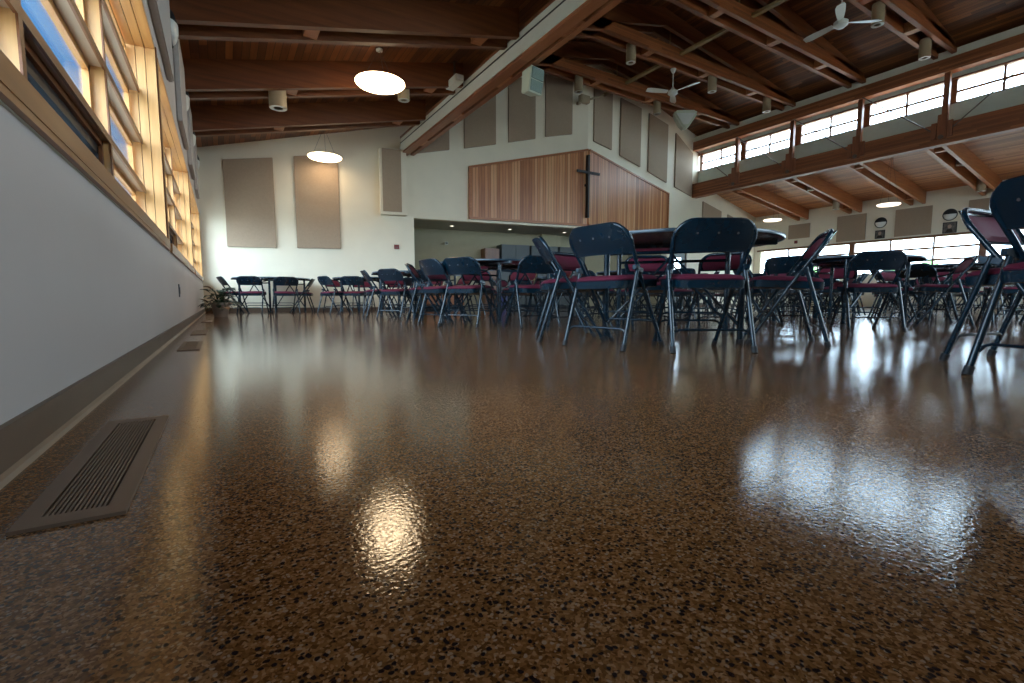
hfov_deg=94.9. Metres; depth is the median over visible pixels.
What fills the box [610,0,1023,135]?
ceiling
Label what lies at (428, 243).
wall
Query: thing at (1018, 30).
trim
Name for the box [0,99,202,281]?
trim
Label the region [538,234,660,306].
wall
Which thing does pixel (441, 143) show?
acoustic panel
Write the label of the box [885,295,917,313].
folding chair
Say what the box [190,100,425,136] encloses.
rafter
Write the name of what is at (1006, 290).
folding chair
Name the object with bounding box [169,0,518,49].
rafter
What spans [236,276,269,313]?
folding chair
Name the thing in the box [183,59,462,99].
rafter
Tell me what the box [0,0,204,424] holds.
wall
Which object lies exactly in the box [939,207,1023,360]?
folding chair
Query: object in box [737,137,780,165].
rod
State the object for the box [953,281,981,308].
folding chair
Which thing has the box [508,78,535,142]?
acoustic panel
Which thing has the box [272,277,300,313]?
folding chair
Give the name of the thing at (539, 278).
round table
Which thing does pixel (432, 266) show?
folding chair
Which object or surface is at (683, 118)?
speaker
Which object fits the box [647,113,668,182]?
acoustic panel
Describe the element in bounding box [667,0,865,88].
roof truss
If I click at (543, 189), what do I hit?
wall
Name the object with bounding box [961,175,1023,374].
folding chair
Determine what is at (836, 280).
round table
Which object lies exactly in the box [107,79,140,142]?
shelf
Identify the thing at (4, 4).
shelf
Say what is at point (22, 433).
baseboard
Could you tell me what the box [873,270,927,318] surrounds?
folding chair
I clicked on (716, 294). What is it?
folding chair
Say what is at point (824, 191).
rafter
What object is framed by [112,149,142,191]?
shelf
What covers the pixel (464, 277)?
folding chair
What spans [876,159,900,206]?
pendant lamp
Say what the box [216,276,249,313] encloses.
folding chair
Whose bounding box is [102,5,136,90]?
shelf
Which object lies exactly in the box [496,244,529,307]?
storage cabinet
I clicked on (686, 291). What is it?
folding chair
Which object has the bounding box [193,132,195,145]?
wall sconce
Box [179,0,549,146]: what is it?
ceiling
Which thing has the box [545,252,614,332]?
folding chair
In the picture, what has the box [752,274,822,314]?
round table
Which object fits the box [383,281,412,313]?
folding chair
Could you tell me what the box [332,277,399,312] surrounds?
round table
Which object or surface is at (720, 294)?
folding chair
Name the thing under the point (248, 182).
acoustic panel
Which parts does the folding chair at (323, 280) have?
backrest, frame, seat, leg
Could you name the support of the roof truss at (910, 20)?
attached to the wall
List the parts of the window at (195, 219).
edge trim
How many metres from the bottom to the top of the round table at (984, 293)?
0.740 m
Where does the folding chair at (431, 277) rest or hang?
on the floor
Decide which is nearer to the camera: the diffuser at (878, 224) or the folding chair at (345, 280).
the folding chair at (345, 280)
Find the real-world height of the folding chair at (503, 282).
0.730 m
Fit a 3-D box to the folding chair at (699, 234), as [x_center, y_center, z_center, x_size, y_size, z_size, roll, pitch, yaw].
[1.118,-0.318,2.781,0.486,0.745,0.515,0,5,0]
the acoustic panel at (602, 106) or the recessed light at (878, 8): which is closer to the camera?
the recessed light at (878, 8)
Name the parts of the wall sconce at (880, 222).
lamp shade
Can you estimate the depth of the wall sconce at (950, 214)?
15.46 m
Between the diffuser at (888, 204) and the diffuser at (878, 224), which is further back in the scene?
the diffuser at (878, 224)
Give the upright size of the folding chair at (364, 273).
0.745 m
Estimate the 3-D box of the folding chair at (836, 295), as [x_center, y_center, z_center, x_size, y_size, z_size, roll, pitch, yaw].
[7.524,-1.035,10.590,0.477,0.730,0.503,-3,6,-29]
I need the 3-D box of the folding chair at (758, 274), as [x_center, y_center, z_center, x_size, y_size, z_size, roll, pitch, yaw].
[4.469,-0.825,8.274,0.503,0.730,0.477,-4,6,-34]
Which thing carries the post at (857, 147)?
on the beam at (1010, 119)
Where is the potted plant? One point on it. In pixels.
(220, 307)
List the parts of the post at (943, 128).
plate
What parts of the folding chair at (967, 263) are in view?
leg, leg, seat, leg, frame, leg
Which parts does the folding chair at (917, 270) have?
leg, leg, backrest, seat, frame, leg, leg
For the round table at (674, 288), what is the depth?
10.99 m
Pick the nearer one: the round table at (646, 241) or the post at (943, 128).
the round table at (646, 241)
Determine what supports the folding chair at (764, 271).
on the floor
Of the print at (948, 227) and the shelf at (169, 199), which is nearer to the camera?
the shelf at (169, 199)
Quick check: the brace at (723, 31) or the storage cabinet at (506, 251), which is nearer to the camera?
the brace at (723, 31)
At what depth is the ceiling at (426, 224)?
13.71 m
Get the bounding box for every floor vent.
[6,415,168,535]
[177,341,202,350]
[190,330,207,334]
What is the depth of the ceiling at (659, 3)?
10.88 m
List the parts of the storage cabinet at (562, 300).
door, door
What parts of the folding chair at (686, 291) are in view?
leg, seat, leg, backrest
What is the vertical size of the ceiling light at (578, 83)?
0.404 m
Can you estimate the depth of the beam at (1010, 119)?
12.37 m
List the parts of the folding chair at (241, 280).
backrest, frame, seat, leg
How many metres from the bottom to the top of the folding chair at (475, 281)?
0.730 m
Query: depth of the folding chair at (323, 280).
9.13 m
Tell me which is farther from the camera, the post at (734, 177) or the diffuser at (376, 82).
the post at (734, 177)
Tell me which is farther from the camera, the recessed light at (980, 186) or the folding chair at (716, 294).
the recessed light at (980, 186)
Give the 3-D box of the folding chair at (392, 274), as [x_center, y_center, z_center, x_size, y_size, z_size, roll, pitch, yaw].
[-1.718,-0.709,7.072,0.486,0.745,0.515,3,6,28]
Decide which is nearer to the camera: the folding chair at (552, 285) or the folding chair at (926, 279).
the folding chair at (552, 285)
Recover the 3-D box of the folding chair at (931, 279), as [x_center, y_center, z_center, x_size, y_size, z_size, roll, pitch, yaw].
[6.585,-0.709,7.081,0.486,0.745,0.515,4,6,36]
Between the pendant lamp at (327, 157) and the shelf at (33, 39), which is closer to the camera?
the shelf at (33, 39)
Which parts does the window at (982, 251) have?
rail, head trim, rail, rail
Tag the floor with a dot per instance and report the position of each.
(323, 497)
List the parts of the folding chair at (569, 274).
leg, leg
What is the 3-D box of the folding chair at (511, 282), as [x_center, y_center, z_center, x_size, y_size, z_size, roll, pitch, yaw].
[0.240,-0.916,9.276,0.477,0.730,0.503,3,6,30]
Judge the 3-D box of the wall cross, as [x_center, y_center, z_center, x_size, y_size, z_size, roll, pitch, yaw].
[2.138,-4.438,13.508,0.840,1.750,0.220,-3,6,-31]
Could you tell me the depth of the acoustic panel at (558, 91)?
13.07 m
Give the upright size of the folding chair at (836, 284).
0.730 m
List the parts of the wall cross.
arm, arm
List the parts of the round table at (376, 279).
leg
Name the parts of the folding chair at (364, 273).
backrest, leg, frame, leg, seat, leg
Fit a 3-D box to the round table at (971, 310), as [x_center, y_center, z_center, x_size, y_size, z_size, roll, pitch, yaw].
[10.182,-1.095,11.260,1.524,0.740,1.524,1,5,14]
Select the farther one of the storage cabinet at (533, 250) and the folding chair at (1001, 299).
the storage cabinet at (533, 250)
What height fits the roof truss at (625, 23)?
1.700 m
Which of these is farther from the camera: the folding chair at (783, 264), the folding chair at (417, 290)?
the folding chair at (417, 290)
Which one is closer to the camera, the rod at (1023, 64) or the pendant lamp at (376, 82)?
the pendant lamp at (376, 82)
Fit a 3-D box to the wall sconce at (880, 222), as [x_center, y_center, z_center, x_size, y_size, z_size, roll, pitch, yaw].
[13.413,-4.329,17.111,0.085,0.388,0.388,-3,6,-31]
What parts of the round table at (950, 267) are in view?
leg, leg, apron rail, apron rail, leg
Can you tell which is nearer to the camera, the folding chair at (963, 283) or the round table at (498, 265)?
the round table at (498, 265)
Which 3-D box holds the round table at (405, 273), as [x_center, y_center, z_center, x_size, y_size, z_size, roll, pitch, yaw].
[-1.617,-0.810,8.123,1.524,0.740,1.524,4,7,38]
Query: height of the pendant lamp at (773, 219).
1.526 m
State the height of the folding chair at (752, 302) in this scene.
0.745 m
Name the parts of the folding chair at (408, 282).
backrest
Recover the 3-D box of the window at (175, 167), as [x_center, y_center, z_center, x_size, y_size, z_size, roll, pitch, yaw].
[-3.784,-1.583,5.224,0.217,1.475,3.772,-3,6,-31]
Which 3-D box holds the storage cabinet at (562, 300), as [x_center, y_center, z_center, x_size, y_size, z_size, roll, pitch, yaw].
[1.855,-2.057,15.266,0.920,1.930,0.490,-2,6,-21]
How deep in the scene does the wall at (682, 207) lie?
16.41 m
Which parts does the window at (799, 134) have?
rail, frame, rail, frame, rail, frame, rail, frame, frame, rail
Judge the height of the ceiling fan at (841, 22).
0.620 m
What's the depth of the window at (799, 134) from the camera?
12.95 m
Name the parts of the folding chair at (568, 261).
leg, frame, leg, seat, leg, leg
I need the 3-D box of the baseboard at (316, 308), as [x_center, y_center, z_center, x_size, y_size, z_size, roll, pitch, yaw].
[-4.668,-0.773,11.307,4.670,0.090,0.017,-2,6,-21]
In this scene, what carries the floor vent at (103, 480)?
in the floor
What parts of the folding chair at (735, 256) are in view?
leg, leg, seat, backrest, frame, leg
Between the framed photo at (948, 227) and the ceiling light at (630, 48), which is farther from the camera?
the framed photo at (948, 227)
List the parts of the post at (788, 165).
plate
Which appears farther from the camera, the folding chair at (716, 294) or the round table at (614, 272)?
the folding chair at (716, 294)
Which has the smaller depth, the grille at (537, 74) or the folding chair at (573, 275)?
the grille at (537, 74)
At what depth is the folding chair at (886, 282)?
12.24 m
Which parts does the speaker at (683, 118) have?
panel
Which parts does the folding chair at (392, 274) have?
leg, backrest, frame, leg, seat, leg, leg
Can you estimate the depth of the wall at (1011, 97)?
12.62 m
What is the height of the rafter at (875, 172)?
1.088 m
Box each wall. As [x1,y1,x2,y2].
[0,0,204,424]
[197,65,588,307]
[414,228,560,308]
[468,149,669,230]
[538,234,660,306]
[588,65,755,306]
[698,52,1023,182]
[752,179,1023,307]
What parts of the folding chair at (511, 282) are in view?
backrest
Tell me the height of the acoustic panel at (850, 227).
0.970 m
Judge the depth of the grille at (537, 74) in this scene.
7.18 m
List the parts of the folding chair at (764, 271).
seat, leg, leg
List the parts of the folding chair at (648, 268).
leg, leg, frame, seat, leg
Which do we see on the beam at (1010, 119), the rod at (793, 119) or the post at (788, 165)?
the post at (788, 165)
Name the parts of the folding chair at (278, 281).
leg, seat, backrest, frame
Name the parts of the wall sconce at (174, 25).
lamp shade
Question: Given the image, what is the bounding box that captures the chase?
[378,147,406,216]
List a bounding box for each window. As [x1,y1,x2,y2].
[0,0,170,250]
[157,58,194,273]
[189,178,203,281]
[698,57,1023,171]
[757,228,1023,275]
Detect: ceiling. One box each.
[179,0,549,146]
[414,220,571,235]
[569,0,667,41]
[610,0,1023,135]
[717,129,1023,216]
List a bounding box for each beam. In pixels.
[692,104,1023,197]
[693,33,1023,151]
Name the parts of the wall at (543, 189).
edge trim, edge trim, edge trim, board panel, board panel, edge trim, edge trim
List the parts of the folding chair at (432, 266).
leg, backrest, seat, frame, leg, leg, leg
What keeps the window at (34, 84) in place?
in the wall at (83, 285)
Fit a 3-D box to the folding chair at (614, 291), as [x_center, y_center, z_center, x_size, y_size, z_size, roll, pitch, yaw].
[1.683,-0.868,8.749,0.477,0.730,0.503,-2,5,-18]
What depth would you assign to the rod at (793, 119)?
13.56 m
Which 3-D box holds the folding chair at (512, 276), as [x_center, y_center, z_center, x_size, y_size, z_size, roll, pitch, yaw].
[0.101,-0.687,6.838,0.486,0.745,0.515,2,6,23]
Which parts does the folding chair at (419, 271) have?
backrest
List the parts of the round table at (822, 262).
leg, apron rail, leg, apron rail, leg, apron rail, leg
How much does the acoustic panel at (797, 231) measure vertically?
0.580 m
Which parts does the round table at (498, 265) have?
leg, apron rail, leg, apron rail, leg, leg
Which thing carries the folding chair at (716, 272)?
on the floor
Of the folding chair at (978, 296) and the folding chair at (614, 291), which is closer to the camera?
the folding chair at (614, 291)
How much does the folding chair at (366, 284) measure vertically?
0.730 m
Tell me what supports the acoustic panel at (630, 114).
attached to the wall at (682, 207)
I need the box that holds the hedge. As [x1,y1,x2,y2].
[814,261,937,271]
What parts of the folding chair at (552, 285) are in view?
backrest, leg, leg, frame, seat, leg, leg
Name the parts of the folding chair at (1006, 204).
leg, frame, backrest, seat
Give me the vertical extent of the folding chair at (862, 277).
0.730 m
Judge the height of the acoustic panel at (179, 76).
1.060 m
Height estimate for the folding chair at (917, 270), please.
0.745 m
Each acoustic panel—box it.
[147,0,173,81]
[172,39,188,149]
[187,106,195,179]
[194,143,199,198]
[223,158,276,247]
[293,154,340,248]
[417,130,448,153]
[464,95,495,147]
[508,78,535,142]
[545,74,572,136]
[593,88,612,149]
[619,98,641,166]
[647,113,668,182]
[674,133,692,196]
[702,201,721,216]
[788,223,809,239]
[836,213,866,241]
[894,205,932,236]
[967,198,989,229]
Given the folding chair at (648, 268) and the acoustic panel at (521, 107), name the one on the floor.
the folding chair at (648, 268)
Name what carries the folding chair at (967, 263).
on the floor
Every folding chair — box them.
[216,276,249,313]
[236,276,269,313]
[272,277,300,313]
[289,279,315,312]
[317,276,350,313]
[323,279,352,311]
[339,276,369,313]
[352,281,375,310]
[360,270,396,318]
[376,268,418,319]
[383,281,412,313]
[383,285,406,310]
[385,277,413,312]
[405,263,447,322]
[409,269,442,317]
[417,258,472,326]
[419,281,444,313]
[421,274,467,320]
[440,257,495,327]
[451,277,474,313]
[456,281,485,315]
[460,269,496,319]
[487,278,512,312]
[493,280,517,311]
[501,269,538,319]
[504,255,560,327]
[510,281,535,313]
[525,281,543,309]
[529,271,575,320]
[532,236,605,341]
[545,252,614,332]
[553,293,571,313]
[562,222,664,351]
[568,274,598,314]
[580,270,614,316]
[587,291,615,314]
[615,268,650,318]
[621,255,677,330]
[637,276,665,311]
[651,217,757,352]
[654,268,695,318]
[675,273,709,315]
[682,295,711,311]
[684,271,719,316]
[685,252,751,333]
[707,293,723,307]
[717,293,736,310]
[728,270,780,324]
[730,269,779,320]
[743,229,836,347]
[746,273,783,314]
[753,295,784,312]
[761,255,819,328]
[761,269,811,321]
[791,294,823,313]
[795,274,835,314]
[805,283,832,308]
[812,267,857,322]
[818,281,842,303]
[823,275,858,314]
[828,250,907,331]
[831,273,868,315]
[834,295,860,311]
[867,270,910,319]
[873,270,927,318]
[878,282,897,309]
[882,281,924,313]
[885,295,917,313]
[888,263,952,322]
[898,279,929,310]
[906,255,979,328]
[910,278,940,312]
[914,277,956,315]
[925,271,968,319]
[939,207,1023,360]
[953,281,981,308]
[960,291,997,313]
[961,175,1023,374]
[973,296,1001,311]
[975,260,1023,324]
[982,293,1023,316]
[994,294,1023,319]
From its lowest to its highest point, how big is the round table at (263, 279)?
0.740 m
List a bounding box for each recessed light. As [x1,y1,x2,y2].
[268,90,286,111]
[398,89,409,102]
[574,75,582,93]
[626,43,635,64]
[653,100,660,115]
[708,75,716,93]
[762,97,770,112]
[832,199,839,209]
[871,1,885,27]
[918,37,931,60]
[976,178,985,191]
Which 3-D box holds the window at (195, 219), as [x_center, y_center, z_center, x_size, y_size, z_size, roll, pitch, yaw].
[-5.827,-1.883,8.532,0.217,1.475,3.772,-3,6,-31]
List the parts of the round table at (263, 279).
leg, leg, apron rail, leg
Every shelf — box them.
[0,0,9,8]
[23,27,105,140]
[52,0,101,67]
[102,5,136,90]
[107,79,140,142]
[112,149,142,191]
[164,158,170,174]
[167,194,172,204]
[173,180,178,193]
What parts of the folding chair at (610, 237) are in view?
leg, leg, backrest, frame, seat, leg, leg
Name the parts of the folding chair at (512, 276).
seat, frame, leg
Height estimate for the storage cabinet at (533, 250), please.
1.930 m
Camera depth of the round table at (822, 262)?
5.14 m
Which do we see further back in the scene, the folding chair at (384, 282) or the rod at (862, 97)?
the rod at (862, 97)
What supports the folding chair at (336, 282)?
on the floor
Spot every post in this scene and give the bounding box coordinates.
[728,138,740,185]
[781,120,795,173]
[847,99,864,159]
[930,71,953,140]
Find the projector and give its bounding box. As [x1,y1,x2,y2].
[446,61,463,90]
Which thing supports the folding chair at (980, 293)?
on the floor
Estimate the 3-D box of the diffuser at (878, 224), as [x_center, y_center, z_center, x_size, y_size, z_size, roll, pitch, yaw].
[13.408,-4.251,17.115,0.071,0.184,0.339,-3,6,-31]
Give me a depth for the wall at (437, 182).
11.43 m
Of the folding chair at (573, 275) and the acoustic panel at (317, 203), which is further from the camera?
the acoustic panel at (317, 203)
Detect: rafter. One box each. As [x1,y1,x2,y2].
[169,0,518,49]
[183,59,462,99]
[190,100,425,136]
[730,186,808,220]
[782,174,862,213]
[847,160,926,205]
[925,143,1001,195]
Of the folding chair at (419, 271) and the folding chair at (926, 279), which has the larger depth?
the folding chair at (926, 279)
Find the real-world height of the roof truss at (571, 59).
1.700 m
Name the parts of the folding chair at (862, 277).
backrest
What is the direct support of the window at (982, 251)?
in the wall at (823, 219)
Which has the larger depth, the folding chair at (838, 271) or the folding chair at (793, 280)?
the folding chair at (838, 271)
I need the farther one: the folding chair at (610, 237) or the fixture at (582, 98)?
the fixture at (582, 98)
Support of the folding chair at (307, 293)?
on the floor
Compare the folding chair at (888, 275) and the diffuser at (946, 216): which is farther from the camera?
the diffuser at (946, 216)
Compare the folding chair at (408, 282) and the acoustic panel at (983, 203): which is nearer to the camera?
the folding chair at (408, 282)
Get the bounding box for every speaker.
[521,65,543,96]
[673,108,696,130]
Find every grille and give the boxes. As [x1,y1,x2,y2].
[46,420,153,515]
[183,341,198,348]
[195,330,204,333]
[530,78,542,93]
[531,66,543,81]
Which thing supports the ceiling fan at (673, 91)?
hanging from the roof truss at (625, 23)
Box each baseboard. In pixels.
[0,309,204,474]
[205,307,409,311]
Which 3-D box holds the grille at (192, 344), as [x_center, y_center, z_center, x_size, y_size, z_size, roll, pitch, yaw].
[-2.050,0.026,3.004,0.059,0.005,0.570,-3,6,-31]
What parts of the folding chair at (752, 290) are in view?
leg, leg, seat, leg, leg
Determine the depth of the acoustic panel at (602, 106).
13.84 m
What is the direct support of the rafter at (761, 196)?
attached to the ceiling at (1003, 154)
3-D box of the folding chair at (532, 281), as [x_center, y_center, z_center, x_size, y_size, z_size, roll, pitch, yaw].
[0.538,-1.081,11.086,0.477,0.730,0.503,0,5,0]
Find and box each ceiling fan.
[646,68,699,102]
[803,0,881,42]
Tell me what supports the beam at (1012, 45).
attached to the wall
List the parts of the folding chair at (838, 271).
seat, frame, backrest, leg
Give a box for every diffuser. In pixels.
[308,152,341,162]
[355,71,404,94]
[763,218,781,221]
[875,222,885,226]
[876,202,900,206]
[943,213,956,219]
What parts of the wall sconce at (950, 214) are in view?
lamp shade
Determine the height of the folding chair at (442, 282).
0.730 m
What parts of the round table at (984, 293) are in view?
leg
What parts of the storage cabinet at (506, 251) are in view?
door, door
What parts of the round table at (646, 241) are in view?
leg, leg, apron rail, leg, leg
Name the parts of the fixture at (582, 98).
arm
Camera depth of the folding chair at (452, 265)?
4.98 m
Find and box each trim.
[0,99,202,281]
[694,25,1023,141]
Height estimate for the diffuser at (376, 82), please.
0.050 m
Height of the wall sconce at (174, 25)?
0.388 m
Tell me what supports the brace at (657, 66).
attached to the roof truss at (571, 59)
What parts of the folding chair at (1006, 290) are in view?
leg, leg, seat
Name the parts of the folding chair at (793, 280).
leg, leg, seat, leg, frame, leg, backrest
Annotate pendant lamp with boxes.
[308,131,341,162]
[355,48,404,94]
[763,182,781,221]
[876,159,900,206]
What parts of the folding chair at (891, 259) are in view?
leg, leg, seat, frame, backrest, leg, leg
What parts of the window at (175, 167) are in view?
sill rail, edge trim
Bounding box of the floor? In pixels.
[0,306,1023,682]
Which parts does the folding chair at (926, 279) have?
backrest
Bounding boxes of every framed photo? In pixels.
[875,230,884,238]
[942,221,957,233]
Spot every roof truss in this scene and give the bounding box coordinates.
[535,41,738,128]
[573,3,795,110]
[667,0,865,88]
[847,0,956,59]
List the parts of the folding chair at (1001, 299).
leg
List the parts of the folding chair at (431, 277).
leg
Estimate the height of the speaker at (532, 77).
0.388 m
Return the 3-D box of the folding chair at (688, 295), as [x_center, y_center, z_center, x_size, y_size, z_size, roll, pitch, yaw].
[4.109,-1.020,10.416,0.477,0.730,0.503,-3,6,-34]
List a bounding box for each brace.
[625,64,661,84]
[680,28,727,55]
[751,0,786,17]
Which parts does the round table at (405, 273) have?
leg, leg, leg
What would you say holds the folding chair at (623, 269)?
on the floor
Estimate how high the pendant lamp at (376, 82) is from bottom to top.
0.550 m
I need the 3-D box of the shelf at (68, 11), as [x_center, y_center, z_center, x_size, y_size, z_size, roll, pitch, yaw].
[-1.720,-1.305,1.766,0.076,0.020,1.232,-3,6,-31]
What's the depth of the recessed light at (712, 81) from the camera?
12.36 m
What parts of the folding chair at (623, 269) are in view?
backrest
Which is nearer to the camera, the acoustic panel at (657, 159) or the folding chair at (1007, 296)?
the folding chair at (1007, 296)
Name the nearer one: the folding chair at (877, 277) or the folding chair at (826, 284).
the folding chair at (877, 277)
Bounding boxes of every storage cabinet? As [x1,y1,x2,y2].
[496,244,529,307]
[529,246,557,307]
[558,247,584,307]
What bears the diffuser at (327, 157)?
attached to the pendant lamp at (327, 157)
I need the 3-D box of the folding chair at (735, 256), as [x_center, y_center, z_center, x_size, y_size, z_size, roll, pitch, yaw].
[1.897,-0.458,4.316,0.486,0.745,0.515,4,7,39]
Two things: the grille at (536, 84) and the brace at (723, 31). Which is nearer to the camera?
the grille at (536, 84)
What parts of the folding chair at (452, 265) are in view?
leg, leg, backrest, frame, seat, leg, leg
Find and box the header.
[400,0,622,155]
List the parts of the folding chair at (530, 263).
leg, leg, seat, frame, backrest, leg, leg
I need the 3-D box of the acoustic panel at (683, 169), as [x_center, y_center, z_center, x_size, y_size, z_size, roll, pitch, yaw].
[6.177,-6.322,16.897,1.164,2.007,0.048,-4,7,-40]
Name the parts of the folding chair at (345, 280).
backrest, frame, seat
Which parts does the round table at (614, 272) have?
leg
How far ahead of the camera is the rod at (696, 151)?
16.53 m
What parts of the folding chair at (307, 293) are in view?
seat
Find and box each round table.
[231,277,310,312]
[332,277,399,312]
[371,270,460,317]
[440,259,549,324]
[513,276,572,312]
[596,270,681,317]
[603,228,785,343]
[633,288,689,309]
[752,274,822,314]
[764,254,927,326]
[772,279,839,309]
[911,284,972,311]
[917,262,1014,323]
[921,281,1008,315]
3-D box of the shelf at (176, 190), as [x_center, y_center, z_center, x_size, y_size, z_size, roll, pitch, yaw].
[-4.477,-2.070,6.195,0.076,0.020,1.192,-3,6,-31]
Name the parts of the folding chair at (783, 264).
leg, leg, backrest, frame, seat, leg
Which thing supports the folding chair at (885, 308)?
on the floor
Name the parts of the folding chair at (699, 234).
leg, leg, seat, frame, backrest, leg, leg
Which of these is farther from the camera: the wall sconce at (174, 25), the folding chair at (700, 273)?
the folding chair at (700, 273)
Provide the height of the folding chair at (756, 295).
0.730 m
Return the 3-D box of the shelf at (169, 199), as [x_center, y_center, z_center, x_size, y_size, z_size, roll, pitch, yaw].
[-3.829,-1.616,5.180,0.076,0.020,1.222,-3,6,-31]
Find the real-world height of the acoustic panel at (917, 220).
0.940 m
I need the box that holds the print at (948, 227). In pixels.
[943,222,955,232]
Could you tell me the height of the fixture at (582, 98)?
0.269 m
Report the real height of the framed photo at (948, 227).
0.360 m
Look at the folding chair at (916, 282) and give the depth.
9.71 m
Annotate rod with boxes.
[696,151,727,176]
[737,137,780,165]
[793,119,851,152]
[862,97,930,131]
[952,64,1023,126]
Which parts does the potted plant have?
pot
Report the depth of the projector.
8.30 m
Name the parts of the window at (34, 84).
sash, sash, sash, pane, sash, sash, pane, sash, pane, edge trim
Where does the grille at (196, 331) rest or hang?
attached to the floor vent at (195, 332)
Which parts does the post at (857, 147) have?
plate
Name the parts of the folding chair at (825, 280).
backrest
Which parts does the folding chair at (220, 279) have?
backrest, frame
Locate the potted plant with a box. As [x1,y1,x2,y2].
[198,282,242,316]
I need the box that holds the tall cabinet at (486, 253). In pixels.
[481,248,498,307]
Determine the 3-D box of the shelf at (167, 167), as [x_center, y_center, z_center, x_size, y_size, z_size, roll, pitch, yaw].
[-3.829,-1.975,5.147,0.076,0.020,1.222,-3,6,-31]
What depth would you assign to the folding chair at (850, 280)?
8.60 m
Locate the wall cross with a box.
[577,155,599,217]
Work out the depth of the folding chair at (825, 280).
7.74 m
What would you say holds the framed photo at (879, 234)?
attached to the wall at (823, 219)
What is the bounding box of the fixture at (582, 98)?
[576,94,603,104]
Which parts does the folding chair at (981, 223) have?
leg, seat, backrest, frame, leg, leg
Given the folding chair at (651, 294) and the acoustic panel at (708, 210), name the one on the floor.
the folding chair at (651, 294)
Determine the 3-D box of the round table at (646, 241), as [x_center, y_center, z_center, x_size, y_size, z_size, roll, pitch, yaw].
[1.245,-0.405,3.680,1.524,0.740,1.524,2,5,18]
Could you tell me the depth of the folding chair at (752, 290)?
5.42 m
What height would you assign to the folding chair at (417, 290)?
0.745 m
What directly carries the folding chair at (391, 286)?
on the floor
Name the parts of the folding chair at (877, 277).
leg, backrest, leg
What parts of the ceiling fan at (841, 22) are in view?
blade, blade, motor, blade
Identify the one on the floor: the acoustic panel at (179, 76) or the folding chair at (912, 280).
the folding chair at (912, 280)
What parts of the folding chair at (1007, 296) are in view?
leg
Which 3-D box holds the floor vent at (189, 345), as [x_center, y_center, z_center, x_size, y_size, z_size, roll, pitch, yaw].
[-2.050,0.025,3.004,0.110,0.005,0.640,-3,6,-31]
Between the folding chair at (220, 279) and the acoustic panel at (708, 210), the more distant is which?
the acoustic panel at (708, 210)
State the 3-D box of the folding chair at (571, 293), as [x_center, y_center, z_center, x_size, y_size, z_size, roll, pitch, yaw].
[0.984,-0.907,9.179,0.477,0.730,0.503,-1,5,-9]
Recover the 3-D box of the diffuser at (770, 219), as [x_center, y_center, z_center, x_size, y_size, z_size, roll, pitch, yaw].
[9.017,-4.187,16.271,0.560,0.050,0.560,-3,6,-31]
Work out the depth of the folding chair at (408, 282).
9.65 m
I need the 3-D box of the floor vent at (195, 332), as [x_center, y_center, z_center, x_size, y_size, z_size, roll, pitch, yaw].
[-2.784,-0.083,4.191,0.110,0.005,0.640,-3,6,-31]
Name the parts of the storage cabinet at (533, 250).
door, door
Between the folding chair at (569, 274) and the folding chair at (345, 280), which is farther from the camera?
the folding chair at (345, 280)
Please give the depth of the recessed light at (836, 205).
16.93 m
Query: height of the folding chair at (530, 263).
0.745 m
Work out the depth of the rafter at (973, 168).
13.16 m
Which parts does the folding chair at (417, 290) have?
leg, seat, frame, leg, leg, leg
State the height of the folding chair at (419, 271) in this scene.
0.745 m
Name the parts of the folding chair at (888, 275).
leg, frame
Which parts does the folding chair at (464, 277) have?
leg, frame, seat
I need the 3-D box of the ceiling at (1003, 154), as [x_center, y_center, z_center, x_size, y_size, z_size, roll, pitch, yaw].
[13.252,-5.195,12.871,5.500,0.862,17.150,-3,6,-31]
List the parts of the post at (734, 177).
plate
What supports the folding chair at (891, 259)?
on the floor
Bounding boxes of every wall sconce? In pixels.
[170,9,178,47]
[186,92,189,110]
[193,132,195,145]
[875,217,886,227]
[942,209,957,220]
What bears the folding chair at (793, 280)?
on the floor
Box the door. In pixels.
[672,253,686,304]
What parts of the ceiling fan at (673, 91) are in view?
blade, motor, blade, blade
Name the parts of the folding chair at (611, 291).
seat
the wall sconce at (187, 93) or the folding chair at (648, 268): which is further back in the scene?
the wall sconce at (187, 93)
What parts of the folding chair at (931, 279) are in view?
seat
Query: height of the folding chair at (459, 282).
0.730 m
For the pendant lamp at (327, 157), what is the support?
hanging from the ceiling at (190, 49)

